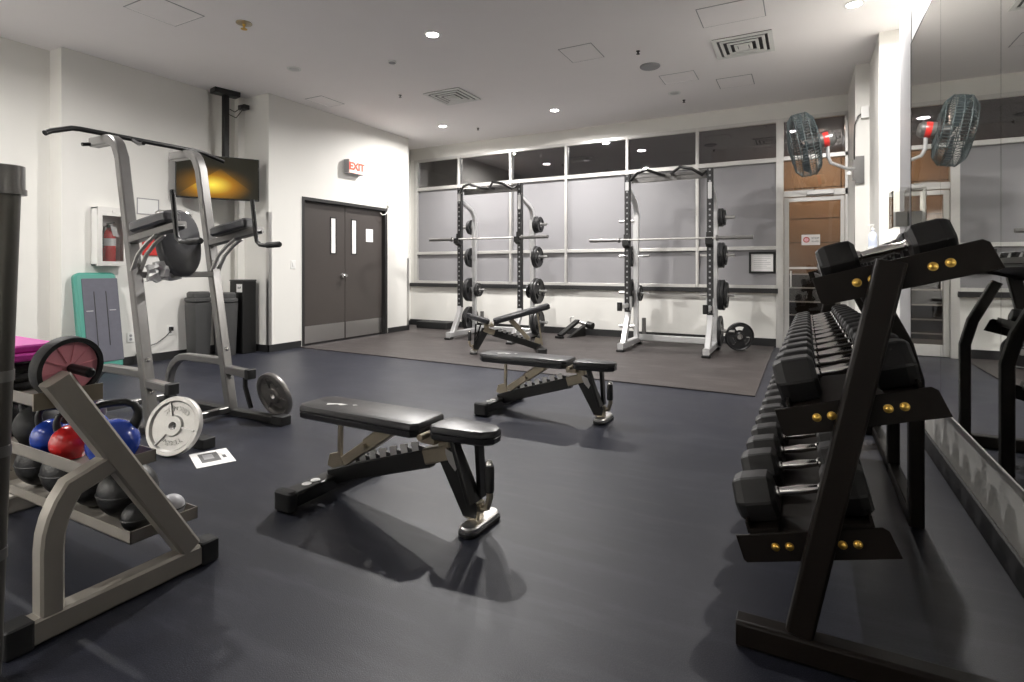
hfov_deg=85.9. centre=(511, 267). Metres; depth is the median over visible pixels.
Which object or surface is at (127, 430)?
kettlebell
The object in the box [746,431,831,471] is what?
dumbbell
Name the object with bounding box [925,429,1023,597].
baseboard
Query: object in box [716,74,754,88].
access panel
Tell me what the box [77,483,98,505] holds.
medicine ball
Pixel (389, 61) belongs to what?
smoke detector
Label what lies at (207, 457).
picture
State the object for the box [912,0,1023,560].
wall
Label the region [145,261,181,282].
crumpled bag
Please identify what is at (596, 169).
window
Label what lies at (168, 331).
wall outlet
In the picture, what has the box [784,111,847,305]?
window
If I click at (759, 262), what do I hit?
framed notice
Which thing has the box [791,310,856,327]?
dumbbell
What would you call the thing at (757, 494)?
dumbbell
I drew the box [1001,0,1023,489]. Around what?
wall mirror
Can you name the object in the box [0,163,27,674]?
frame
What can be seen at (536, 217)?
weight plate
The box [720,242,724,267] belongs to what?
weight plate
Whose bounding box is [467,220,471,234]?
weight plate
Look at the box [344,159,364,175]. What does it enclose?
exit sign
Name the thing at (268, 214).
trim
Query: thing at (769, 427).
dumbbell
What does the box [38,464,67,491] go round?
medicine ball
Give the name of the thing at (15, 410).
kettlebell
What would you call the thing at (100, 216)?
fire extinguisher cabinet
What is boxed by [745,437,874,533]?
shelf
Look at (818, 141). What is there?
wall fan
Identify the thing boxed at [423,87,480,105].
ceiling vent
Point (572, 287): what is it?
trim
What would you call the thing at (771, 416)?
dumbbell
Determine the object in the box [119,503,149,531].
medicine ball
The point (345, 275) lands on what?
door
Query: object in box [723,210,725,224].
weight plate
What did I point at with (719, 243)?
weight plate
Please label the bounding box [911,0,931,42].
trim
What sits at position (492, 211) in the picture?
window
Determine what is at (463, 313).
weight plate
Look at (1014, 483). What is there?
trim
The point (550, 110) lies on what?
recessed light
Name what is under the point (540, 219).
weight plate
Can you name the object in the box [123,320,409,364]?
baseboard
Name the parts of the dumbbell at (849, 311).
handle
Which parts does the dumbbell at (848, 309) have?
handle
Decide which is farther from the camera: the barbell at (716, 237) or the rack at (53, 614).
the barbell at (716, 237)
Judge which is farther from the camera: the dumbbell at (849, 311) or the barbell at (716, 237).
the barbell at (716, 237)
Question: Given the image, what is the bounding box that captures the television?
[175,155,258,201]
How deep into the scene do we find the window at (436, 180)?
11.02 m
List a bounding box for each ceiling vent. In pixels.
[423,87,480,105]
[711,29,774,59]
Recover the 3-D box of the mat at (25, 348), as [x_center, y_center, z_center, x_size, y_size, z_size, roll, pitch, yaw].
[-1.948,0.302,2.107,0.580,0.055,0.183,0,0,28]
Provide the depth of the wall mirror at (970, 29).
2.60 m
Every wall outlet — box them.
[127,332,133,342]
[167,325,172,334]
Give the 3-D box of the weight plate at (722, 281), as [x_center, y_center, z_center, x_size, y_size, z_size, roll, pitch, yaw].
[2.975,0.380,7.740,0.042,0.430,0.430,0,0,28]
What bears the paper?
on the floor
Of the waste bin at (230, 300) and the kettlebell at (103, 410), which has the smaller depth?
the kettlebell at (103, 410)
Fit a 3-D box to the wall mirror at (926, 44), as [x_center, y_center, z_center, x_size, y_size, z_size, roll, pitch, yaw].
[2.724,-0.430,3.631,0.006,2.460,1.005,0,0,28]
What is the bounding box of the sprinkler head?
[236,20,251,30]
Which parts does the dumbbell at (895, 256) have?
handle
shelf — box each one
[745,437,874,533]
[786,353,922,406]
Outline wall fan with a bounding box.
[786,112,863,183]
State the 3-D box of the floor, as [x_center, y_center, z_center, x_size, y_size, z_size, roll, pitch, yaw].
[-1.261,1.220,4.014,9.800,0.100,12.300,0,0,28]
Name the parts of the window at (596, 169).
pane, pane, pane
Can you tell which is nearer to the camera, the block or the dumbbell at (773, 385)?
the dumbbell at (773, 385)
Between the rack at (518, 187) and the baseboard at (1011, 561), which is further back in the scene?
the rack at (518, 187)
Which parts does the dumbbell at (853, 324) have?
handle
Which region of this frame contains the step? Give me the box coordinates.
[71,273,123,364]
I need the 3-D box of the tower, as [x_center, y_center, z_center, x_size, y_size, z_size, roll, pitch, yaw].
[-2.521,0.071,4.157,1.560,2.199,1.330,0,0,28]
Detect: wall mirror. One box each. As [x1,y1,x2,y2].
[911,0,940,392]
[941,0,1000,466]
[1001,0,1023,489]
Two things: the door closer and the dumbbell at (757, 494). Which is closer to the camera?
the dumbbell at (757, 494)
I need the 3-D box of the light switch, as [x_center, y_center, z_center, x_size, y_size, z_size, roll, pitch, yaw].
[-3.178,-0.050,7.993,0.014,0.125,0.085,0,0,28]
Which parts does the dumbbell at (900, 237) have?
handle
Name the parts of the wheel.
handle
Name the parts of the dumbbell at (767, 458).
handle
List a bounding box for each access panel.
[123,0,204,26]
[306,96,343,106]
[558,43,603,62]
[659,70,698,84]
[696,0,765,27]
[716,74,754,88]
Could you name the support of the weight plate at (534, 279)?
on the rack at (518, 187)
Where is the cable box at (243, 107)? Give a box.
[229,104,249,117]
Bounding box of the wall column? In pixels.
[848,29,899,312]
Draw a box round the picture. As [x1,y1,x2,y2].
[198,452,221,462]
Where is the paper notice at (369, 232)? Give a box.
[366,229,372,241]
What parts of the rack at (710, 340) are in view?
spotter arm, foot rail, spotter arm, foot rail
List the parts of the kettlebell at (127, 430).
handle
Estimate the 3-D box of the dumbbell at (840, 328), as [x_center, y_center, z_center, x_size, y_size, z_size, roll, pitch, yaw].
[1.608,0.329,2.797,0.364,0.192,0.133,0,0,28]
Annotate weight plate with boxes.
[146,396,202,456]
[256,372,292,413]
[462,306,469,328]
[463,278,468,300]
[464,278,471,300]
[464,306,477,328]
[465,248,471,266]
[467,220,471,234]
[475,283,482,295]
[526,284,529,297]
[530,278,541,303]
[530,313,538,334]
[531,246,537,267]
[532,216,537,232]
[532,279,544,303]
[533,247,543,266]
[533,312,544,333]
[534,217,539,232]
[536,217,543,232]
[631,246,632,266]
[631,279,632,306]
[637,285,642,300]
[717,208,720,226]
[717,242,720,267]
[717,280,720,309]
[717,316,723,345]
[720,208,723,226]
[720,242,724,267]
[720,280,725,309]
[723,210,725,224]
[723,245,727,264]
[723,282,728,307]
[725,322,753,350]
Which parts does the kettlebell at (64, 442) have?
handle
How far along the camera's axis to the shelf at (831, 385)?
1.63 m
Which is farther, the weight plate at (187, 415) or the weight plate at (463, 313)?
the weight plate at (463, 313)
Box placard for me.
[137,197,158,214]
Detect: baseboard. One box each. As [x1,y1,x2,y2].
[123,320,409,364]
[410,319,775,346]
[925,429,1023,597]
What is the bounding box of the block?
[417,320,452,329]
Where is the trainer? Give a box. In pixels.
[555,316,594,338]
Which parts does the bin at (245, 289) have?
lid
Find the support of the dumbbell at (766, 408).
on the dumbbell rack at (814, 530)
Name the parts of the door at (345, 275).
kick plate, vision glass, vision frame, vision glass, vision frame, kick plate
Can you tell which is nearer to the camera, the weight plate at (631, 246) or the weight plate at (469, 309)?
the weight plate at (631, 246)
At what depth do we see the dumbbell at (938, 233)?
1.63 m
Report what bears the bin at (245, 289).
on the floor
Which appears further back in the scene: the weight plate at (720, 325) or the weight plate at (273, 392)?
the weight plate at (720, 325)
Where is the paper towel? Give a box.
[893,211,906,226]
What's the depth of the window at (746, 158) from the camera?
8.32 m
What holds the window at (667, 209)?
in the wall at (663, 311)
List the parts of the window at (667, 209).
pane, pane, pane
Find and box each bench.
[275,396,500,538]
[466,303,549,354]
[474,350,616,424]
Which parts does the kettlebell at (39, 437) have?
handle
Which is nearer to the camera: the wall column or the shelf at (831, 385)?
the shelf at (831, 385)
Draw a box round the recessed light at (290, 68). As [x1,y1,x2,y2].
[287,66,300,71]
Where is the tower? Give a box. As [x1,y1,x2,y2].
[42,125,290,449]
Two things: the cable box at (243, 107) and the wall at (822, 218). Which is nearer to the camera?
the cable box at (243, 107)
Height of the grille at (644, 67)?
0.006 m
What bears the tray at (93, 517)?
on the rack at (53, 614)
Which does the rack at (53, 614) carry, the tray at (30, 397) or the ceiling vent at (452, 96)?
the tray at (30, 397)
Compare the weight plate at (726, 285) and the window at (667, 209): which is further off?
the window at (667, 209)
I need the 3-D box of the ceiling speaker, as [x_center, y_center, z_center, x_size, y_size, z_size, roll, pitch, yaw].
[1.660,-2.417,6.617,0.240,0.026,0.240,0,0,28]
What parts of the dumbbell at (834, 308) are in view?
handle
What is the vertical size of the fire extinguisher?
0.490 m
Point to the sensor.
(388, 203)
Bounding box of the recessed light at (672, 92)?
[668,91,680,94]
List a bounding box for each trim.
[266,212,271,344]
[407,258,408,324]
[410,283,777,293]
[900,0,911,337]
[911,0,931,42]
[949,417,1023,494]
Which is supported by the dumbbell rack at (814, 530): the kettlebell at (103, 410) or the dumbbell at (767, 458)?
the dumbbell at (767, 458)
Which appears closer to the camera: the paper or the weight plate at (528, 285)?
the paper
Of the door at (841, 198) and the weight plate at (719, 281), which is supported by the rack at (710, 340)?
the weight plate at (719, 281)
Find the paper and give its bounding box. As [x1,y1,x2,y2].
[189,448,235,468]
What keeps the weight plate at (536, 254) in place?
on the rack at (518, 187)
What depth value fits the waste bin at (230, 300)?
7.33 m
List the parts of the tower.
leg, floor rail, step arm, dip arm, handle, leg, floor rail, dip arm, step arm, handle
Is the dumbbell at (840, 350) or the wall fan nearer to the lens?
the dumbbell at (840, 350)
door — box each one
[302,196,387,345]
[784,195,844,338]
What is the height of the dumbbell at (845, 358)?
0.210 m
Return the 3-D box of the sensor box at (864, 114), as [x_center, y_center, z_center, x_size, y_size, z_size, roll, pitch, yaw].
[4.147,-1.603,6.532,0.153,0.625,0.049,0,0,28]
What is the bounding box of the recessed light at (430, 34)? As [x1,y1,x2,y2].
[424,31,440,37]
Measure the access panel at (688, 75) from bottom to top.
0.006 m
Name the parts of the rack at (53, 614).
slanted post, bent post, slanted post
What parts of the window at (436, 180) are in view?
pane, pane, pane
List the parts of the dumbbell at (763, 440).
handle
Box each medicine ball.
[13,455,41,484]
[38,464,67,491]
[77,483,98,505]
[95,464,159,517]
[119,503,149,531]
[166,493,185,512]
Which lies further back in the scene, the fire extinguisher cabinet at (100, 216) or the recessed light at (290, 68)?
the recessed light at (290, 68)
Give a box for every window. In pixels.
[414,155,458,282]
[459,150,510,283]
[511,143,565,284]
[566,136,626,285]
[627,128,697,286]
[698,118,783,347]
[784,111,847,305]
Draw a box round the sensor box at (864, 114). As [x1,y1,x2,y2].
[854,105,868,159]
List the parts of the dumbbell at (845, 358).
handle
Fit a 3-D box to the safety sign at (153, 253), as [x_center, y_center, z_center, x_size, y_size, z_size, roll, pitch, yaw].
[-4.470,-0.280,6.897,0.024,0.250,0.310,0,0,28]
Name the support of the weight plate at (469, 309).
on the rack at (518, 187)
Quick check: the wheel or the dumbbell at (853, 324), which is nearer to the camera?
the wheel
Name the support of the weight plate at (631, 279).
on the rack at (710, 340)
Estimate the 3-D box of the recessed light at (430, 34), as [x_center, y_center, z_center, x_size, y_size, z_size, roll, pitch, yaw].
[-0.827,-2.427,5.721,0.170,0.010,0.170,0,0,28]
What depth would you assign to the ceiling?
6.14 m
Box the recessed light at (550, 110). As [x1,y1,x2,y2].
[549,109,559,111]
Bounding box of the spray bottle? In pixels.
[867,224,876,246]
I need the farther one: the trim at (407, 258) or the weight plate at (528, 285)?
the trim at (407, 258)
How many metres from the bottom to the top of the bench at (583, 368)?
0.461 m
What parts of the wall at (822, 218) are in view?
wood panel, dark panel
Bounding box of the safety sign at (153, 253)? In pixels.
[142,240,157,255]
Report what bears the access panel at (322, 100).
attached to the ceiling
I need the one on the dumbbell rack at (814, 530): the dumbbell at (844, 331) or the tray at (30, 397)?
the dumbbell at (844, 331)
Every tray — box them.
[9,471,197,544]
[11,436,155,472]
[13,383,96,406]
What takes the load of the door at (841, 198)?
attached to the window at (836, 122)
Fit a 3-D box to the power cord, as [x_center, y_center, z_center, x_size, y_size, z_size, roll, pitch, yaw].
[-4.467,0.954,6.846,0.054,0.397,0.495,0,0,28]
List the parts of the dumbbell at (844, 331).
handle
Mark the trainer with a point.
(581, 331)
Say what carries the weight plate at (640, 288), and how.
on the rack at (710, 340)
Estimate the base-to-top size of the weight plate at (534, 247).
0.360 m
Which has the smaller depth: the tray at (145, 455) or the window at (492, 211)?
the tray at (145, 455)
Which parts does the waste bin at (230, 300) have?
lid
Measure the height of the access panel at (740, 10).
0.006 m
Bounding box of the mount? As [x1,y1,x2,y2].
[210,86,240,156]
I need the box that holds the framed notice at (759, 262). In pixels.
[749,252,774,272]
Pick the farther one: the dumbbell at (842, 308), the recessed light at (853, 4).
the recessed light at (853, 4)
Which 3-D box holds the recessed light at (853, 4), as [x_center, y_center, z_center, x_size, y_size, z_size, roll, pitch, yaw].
[3.151,-2.427,5.063,0.170,0.010,0.170,0,0,28]
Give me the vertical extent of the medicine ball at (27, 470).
0.220 m
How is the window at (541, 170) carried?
in the wall at (663, 311)
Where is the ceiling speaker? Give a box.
[640,62,659,70]
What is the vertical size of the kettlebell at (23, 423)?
0.234 m
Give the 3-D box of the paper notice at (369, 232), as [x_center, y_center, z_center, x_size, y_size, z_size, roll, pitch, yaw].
[-2.462,-0.560,9.498,0.004,0.220,0.170,0,0,28]
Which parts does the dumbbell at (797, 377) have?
handle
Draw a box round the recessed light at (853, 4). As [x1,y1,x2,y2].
[843,0,864,8]
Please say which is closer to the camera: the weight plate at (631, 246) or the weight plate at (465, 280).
the weight plate at (631, 246)
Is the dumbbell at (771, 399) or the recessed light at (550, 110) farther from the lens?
the recessed light at (550, 110)
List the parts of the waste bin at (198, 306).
lid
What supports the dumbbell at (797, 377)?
on the dumbbell rack at (814, 530)
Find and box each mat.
[14,336,48,362]
[300,324,773,396]
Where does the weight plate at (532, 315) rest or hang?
on the rack at (518, 187)
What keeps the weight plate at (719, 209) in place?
on the rack at (710, 340)
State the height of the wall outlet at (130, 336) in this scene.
0.120 m
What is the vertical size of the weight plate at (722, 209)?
0.260 m
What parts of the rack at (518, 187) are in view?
foot rail, foot rail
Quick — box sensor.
[380,201,390,214]
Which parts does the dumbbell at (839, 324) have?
handle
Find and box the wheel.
[28,336,103,392]
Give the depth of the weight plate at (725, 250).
7.64 m
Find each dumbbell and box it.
[732,464,874,521]
[741,440,862,486]
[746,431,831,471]
[751,422,816,456]
[755,412,787,442]
[759,403,783,414]
[762,395,786,407]
[765,389,779,397]
[767,383,777,390]
[772,338,920,402]
[776,333,898,380]
[779,332,856,358]
[782,326,857,351]
[784,321,858,344]
[786,317,859,339]
[788,314,860,335]
[790,312,860,330]
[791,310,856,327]
[792,308,853,324]
[793,307,851,321]
[794,305,848,318]
[795,304,845,316]
[815,218,958,275]
[860,239,900,263]
[861,233,909,261]
[883,242,892,259]
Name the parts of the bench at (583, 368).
lift post, pivot post, leg, handle stem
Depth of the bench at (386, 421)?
2.61 m
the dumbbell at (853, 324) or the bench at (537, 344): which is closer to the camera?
the dumbbell at (853, 324)
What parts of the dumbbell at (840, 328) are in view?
handle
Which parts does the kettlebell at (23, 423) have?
handle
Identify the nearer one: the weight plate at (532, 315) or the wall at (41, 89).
the wall at (41, 89)
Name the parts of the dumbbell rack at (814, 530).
plate, plate, slanted post, slanted post, leg, plate, leg, rail, leg, plate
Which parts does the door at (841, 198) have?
pull handle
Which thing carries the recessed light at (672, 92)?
in the ceiling
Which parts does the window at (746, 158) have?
pane, pane, pane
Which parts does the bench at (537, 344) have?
leg, lift post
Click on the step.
(97, 318)
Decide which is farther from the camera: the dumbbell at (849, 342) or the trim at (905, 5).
the trim at (905, 5)
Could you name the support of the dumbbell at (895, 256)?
on the dumbbell rack at (814, 530)
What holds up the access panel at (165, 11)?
attached to the ceiling
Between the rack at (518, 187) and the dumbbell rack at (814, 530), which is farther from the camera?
the rack at (518, 187)
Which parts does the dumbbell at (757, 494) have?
handle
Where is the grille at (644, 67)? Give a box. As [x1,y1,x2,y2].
[642,65,657,70]
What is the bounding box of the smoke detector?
[388,60,396,63]
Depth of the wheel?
1.83 m
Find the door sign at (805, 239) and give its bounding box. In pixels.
[801,234,819,244]
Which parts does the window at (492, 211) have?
pane, pane, pane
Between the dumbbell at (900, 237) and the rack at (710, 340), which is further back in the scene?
the rack at (710, 340)
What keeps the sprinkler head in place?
attached to the ceiling
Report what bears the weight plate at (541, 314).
on the rack at (518, 187)
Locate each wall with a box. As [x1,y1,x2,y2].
[0,37,234,356]
[235,97,244,278]
[245,93,409,346]
[410,94,847,338]
[784,157,844,328]
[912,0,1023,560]
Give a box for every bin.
[184,291,211,354]
[213,292,237,355]
[229,279,256,353]
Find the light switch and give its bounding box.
[291,260,295,268]
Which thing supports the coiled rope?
on the rack at (53, 614)
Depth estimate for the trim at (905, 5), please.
4.32 m
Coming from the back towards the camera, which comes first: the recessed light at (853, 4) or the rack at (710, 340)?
the rack at (710, 340)
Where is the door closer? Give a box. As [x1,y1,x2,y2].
[792,189,833,194]
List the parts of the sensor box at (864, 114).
cord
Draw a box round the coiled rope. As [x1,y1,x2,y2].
[13,361,32,390]
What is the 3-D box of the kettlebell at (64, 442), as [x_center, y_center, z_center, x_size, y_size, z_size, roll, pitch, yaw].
[-1.686,0.633,2.099,0.131,0.182,0.132,0,0,-24]
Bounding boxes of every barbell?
[429,235,548,241]
[589,235,753,242]
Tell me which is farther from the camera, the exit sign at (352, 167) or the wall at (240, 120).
the exit sign at (352, 167)
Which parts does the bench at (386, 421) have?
lift post, ladder plate, ladder plate, ladder plate, ladder plate, ladder plate, ladder plate, pivot post, leg, handle stem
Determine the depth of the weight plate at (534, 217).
8.94 m
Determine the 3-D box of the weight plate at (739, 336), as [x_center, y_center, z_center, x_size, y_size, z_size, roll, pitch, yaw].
[3.188,0.960,7.706,0.400,0.401,0.081,0,0,1]
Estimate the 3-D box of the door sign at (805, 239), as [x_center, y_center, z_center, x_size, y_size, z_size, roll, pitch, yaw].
[4.293,-0.405,7.904,0.235,0.150,0.009,0,0,28]
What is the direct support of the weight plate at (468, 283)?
on the rack at (518, 187)
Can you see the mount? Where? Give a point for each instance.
(226, 94)
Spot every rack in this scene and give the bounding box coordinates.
[2,371,218,662]
[444,181,547,344]
[616,165,734,358]
[735,239,1004,681]
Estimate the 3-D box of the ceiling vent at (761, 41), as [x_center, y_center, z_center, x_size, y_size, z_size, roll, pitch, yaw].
[2.521,-2.415,5.988,0.589,0.030,0.589,0,0,28]
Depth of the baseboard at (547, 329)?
9.26 m
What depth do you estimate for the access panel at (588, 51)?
6.20 m
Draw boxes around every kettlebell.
[11,403,18,436]
[12,404,59,445]
[29,408,68,452]
[48,413,84,459]
[84,398,142,459]
[93,399,108,419]
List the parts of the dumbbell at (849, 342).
handle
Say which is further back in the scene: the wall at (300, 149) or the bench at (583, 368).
the wall at (300, 149)
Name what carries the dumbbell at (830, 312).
on the dumbbell rack at (814, 530)
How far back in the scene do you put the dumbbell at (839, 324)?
2.96 m
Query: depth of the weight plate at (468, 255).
9.57 m
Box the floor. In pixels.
[0,333,1023,681]
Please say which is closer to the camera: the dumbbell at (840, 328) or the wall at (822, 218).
the dumbbell at (840, 328)
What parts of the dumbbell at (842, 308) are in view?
handle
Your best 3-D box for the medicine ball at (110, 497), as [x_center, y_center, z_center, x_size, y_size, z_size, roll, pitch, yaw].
[-1.555,0.896,2.228,0.217,0.210,0.217,0,0,28]
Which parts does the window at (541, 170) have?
pane, pane, pane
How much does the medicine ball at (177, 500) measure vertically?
0.096 m
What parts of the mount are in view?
ceiling plate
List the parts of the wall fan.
blade, blade, blade, motor, arm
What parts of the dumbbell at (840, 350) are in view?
handle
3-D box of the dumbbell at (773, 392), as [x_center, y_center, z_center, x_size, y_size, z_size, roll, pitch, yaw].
[1.612,0.724,3.056,0.378,0.207,0.147,0,0,28]
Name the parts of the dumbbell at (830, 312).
handle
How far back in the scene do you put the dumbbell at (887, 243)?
2.11 m
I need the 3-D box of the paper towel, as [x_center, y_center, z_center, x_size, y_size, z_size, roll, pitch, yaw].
[3.007,-0.372,4.267,0.075,0.115,0.190,0,0,28]
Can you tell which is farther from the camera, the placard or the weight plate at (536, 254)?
the weight plate at (536, 254)
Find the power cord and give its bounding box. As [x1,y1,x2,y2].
[133,327,173,363]
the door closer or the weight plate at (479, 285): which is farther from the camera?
the weight plate at (479, 285)
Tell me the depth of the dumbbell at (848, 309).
3.33 m
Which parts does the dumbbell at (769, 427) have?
handle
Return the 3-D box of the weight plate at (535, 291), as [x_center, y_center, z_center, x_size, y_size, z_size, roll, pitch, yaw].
[0.440,0.380,9.023,0.042,0.410,0.410,0,0,28]
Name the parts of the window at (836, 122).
pane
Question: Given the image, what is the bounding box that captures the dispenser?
[889,187,908,228]
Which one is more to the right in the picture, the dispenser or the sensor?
the dispenser
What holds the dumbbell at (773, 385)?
on the dumbbell rack at (814, 530)
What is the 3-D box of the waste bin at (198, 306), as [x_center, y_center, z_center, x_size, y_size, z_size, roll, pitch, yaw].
[-4.100,0.739,7.192,0.253,0.862,0.253,0,0,28]
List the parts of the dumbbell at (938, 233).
handle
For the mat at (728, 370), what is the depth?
7.36 m
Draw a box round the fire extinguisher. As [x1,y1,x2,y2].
[103,222,118,260]
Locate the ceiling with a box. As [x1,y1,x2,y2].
[0,0,899,149]
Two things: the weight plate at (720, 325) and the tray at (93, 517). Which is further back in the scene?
the weight plate at (720, 325)
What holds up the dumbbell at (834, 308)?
on the dumbbell rack at (814, 530)
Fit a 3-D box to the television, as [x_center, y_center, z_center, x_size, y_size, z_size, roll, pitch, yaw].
[-3.876,-1.190,7.266,0.980,0.570,0.049,0,0,-30]
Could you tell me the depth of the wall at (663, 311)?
9.30 m
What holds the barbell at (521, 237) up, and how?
on the rack at (518, 187)
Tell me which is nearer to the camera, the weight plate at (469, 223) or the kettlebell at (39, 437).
the kettlebell at (39, 437)

